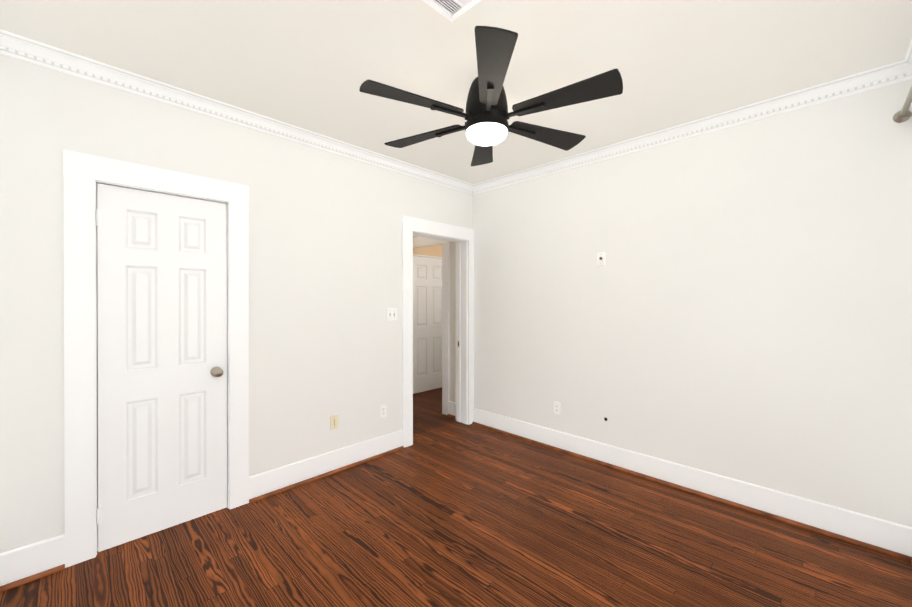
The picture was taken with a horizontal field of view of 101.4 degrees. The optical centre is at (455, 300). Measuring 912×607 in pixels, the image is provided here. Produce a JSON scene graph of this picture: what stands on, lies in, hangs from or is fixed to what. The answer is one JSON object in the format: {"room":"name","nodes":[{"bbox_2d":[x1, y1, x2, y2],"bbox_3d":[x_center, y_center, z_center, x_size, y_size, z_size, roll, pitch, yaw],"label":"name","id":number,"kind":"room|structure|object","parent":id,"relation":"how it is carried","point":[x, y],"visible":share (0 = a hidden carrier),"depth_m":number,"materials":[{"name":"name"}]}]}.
{"room":"empty bedroom","nodes":[
{"label":"empty bedroom","id":0,"kind":"room"},
{"bbox_2d":[0,54,472,552],"bbox_3d":[-1.098,0.056,3.039,0.170,2.670,3.740,0,0,45],"label":"wall","id":1,"kind":"structure","parent":0,"point":[325,270],"depth_m":2.62,"materials":[{"name":"paint"}]},
{"bbox_2d":[0,534,64,585],"bbox_3d":[-2.141,1.308,1.850,0.017,0.172,0.277,0,0,45],"label":"baseboard","id":2,"kind":"structure","parent":1,"relation":"attached to","point":[19,563],"depth_m":1.86,"materials":[{"name":"white wood"}]},
{"bbox_2d":[63,149,248,567],"bbox_3d":[-1.734,0.305,2.256,0.023,2.175,0.878,0,0,45],"label":"trim","id":3,"kind":"structure","parent":1,"relation":"attached to","point":[82,173],"depth_m":2.01,"materials":[{"name":"white wood"}]},
{"bbox_2d":[95,181,228,554],"bbox_3d":[-1.804,0.363,2.323,0.172,2.060,0.670,0,0,45],"label":"liner","id":4,"kind":"object","parent":1,"relation":"attached to","point":[96,182],"depth_m":2.17,"materials":[{"name":"white wood"}]},
{"bbox_2d":[96,183,226,551],"bbox_3d":[-1.735,0.371,2.251,0.106,2.024,0.628,0,0,45],"label":"closet door","id":5,"kind":"structure","parent":4,"relation":"attached to","point":[162,348],"depth_m":2.23,"materials":[{"name":"white wood"}]},
{"bbox_2d":[249,429,403,502],"bbox_3d":[-0.961,1.305,3.035,0.036,0.172,1.319,0,0,45],"label":"baseboard","id":6,"kind":"structure","parent":1,"relation":"attached to","point":[272,482],"depth_m":2.93,"materials":[{"name":"white wood"}]},
{"bbox_2d":[330,414,337,429],"bbox_3d":[-0.987,0.989,3.028,0.008,0.115,0.070,0,0,45],"label":"electrical outlet","id":7,"kind":"object","parent":1,"relation":"attached to","point":[333,421],"visible":1,"depth_m":3.02,"materials":[{"name":"beige plastic"}]},
{"bbox_2d":[380,404,386,417],"bbox_3d":[-0.654,1.001,3.365,0.009,0.115,0.070,0,0,45],"label":"outlet","id":8,"kind":"object","parent":1,"relation":"attached to","point":[383,410],"visible":1,"depth_m":3.36,"materials":[{"name":"white plastic"}]},
{"bbox_2d":[387,308,396,320],"bbox_3d":[-0.583,0.131,3.427,0.020,0.115,0.116,0,0,45],"label":"switch plate","id":9,"kind":"object","parent":1,"relation":"attached to","point":[391,314],"visible":1,"depth_m":3.42,"materials":[{"name":"white plastic"}]},
{"bbox_2d":[402,215,473,447],"bbox_3d":[-0.153,0.296,3.862,0.023,2.185,1.001,0,0,45],"label":"door frame","id":10,"kind":"structure","parent":1,"relation":"attached to","point":[410,225],"depth_m":3.57,"materials":[{"name":"white wood"}]},
{"bbox_2d":[413,231,467,423],"bbox_3d":[-0.210,0.353,3.942,0.172,2.070,0.828,0,0,45],"label":"liner","id":11,"kind":"object","parent":1,"relation":"attached to","point":[462,330],"depth_m":4.22,"materials":[{"name":"white wood"}]},
{"bbox_2d":[413,244,441,256],"bbox_3d":[-0.675,0.049,5.500,0.120,2.670,3.800,0,0,45],"label":"wall","id":12,"kind":"structure","parent":0,"point":[435,250],"depth_m":5.70,"materials":[{"name":"paint"}]},
{"bbox_2d":[413,256,441,393],"bbox_3d":[-0.392,0.361,5.683,0.106,2.024,0.776,0,0,45],"label":"hall door","id":13,"kind":"structure","parent":12,"relation":"in","point":[427,323],"depth_m":5.67,"materials":[{"name":"white wood"}]},
{"bbox_2d":[413,254,441,258],"bbox_3d":[-0.443,0.353,5.736,0.121,2.060,0.820,0,0,45],"label":"door frame","id":14,"kind":"structure","parent":12,"relation":"attached to","point":[427,256],"depth_m":5.64,"materials":[{"name":"white wood"}]},
{"bbox_2d":[0,387,911,606],"bbox_3d":[0.270,1.440,3.100,5.300,0.100,6.100,0,0,45],"label":"floor","id":15,"kind":"structure","parent":0,"point":[456,514],"depth_m":2.09,"materials":[{"name":"brown wood"}]},
{"bbox_2d":[0,0,911,183],"bbox_3d":[0.086,-1.326,1.744,3.670,0.100,3.920,0,0,45],"label":"ceiling","id":16,"kind":"structure","parent":0,"point":[312,65],"depth_m":1.93,"materials":[{"name":"paint"}]},
{"bbox_2d":[422,0,480,21],"bbox_3d":[0.036,-1.270,1.503,0.360,0.011,0.206,0,0,45],"label":"ceiling vent","id":17,"kind":"object","parent":16,"relation":"in","point":[451,10],"visible":1,"depth_m":1.61,"materials":[{"name":"white metal"}]},
{"bbox_2d":[359,26,622,165],"bbox_3d":[0.179,-1.099,2.182,1.444,0.355,1.428,0,0,45],"label":"ceiling fan","id":18,"kind":"object","parent":16,"relation":"hanging from","point":[486,127],"visible":1,"depth_m":2.00,"materials":[{"name":"black metal"}]},
{"bbox_2d":[413,79,911,526],"bbox_3d":[0.856,0.054,3.656,4.650,2.670,0.120,0,0,45],"label":"wall","id":19,"kind":"structure","parent":0,"point":[737,305],"depth_m":2.57,"materials":[{"name":"paint"}]},
{"bbox_2d":[413,237,449,414],"bbox_3d":[-0.388,0.281,4.865,0.980,2.210,0.145,0,0,45],"label":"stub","id":20,"kind":"object","parent":19,"relation":"attached to","point":[420,241],"visible":0.38,"depth_m":4.52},
{"bbox_2d":[0,29,911,194],"bbox_3d":[0.103,-1.231,1.854,3.200,0.090,3.500,0,0,45],"label":"crown molding","id":21,"kind":"structure","parent":19,"relation":"attached to","point":[19,47],"depth_m":2.42,"materials":[{"name":"white wood"}]},
{"bbox_2d":[554,401,560,414],"bbox_3d":[0.943,1.006,3.483,0.070,0.115,0.009,0,0,45],"label":"outlet","id":22,"kind":"object","parent":19,"relation":"attached to","point":[557,407],"visible":1,"depth_m":3.48,"materials":[{"name":"white plastic"}]},
{"bbox_2d":[597,252,604,265],"bbox_3d":[1.238,-0.353,3.189,0.070,0.115,0.008,0,0,45],"label":"outlet plate","id":23,"kind":"object","parent":19,"relation":"attached to","point":[600,258],"visible":1,"depth_m":3.19,"materials":[{"name":"white plastic"}]},
{"bbox_2d":[472,408,911,560],"bbox_3d":[1.308,1.304,3.106,3.170,0.172,0.036,0,0,45],"label":"baseboard","id":24,"kind":"structure","parent":19,"relation":"attached to","point":[893,539],"depth_m":2.55,"materials":[{"name":"white wood"}]},
{"bbox_3d":[1.328,0.062,0.736,0.120,2.670,3.620,0,0,45],"label":"wall","id":25,"kind":"structure","parent":0,"visible":0},
{"bbox_2d":[893,85,911,122],"bbox_3d":[1.208,-0.987,0.768,0.101,0.083,3.500,0,0,45],"label":"curtain rod","id":26,"kind":"object","parent":25,"relation":"attached to","point":[904,114],"visible":0.98,"depth_m":1.98,"materials":[{"name":"beige metal"}]}
]}

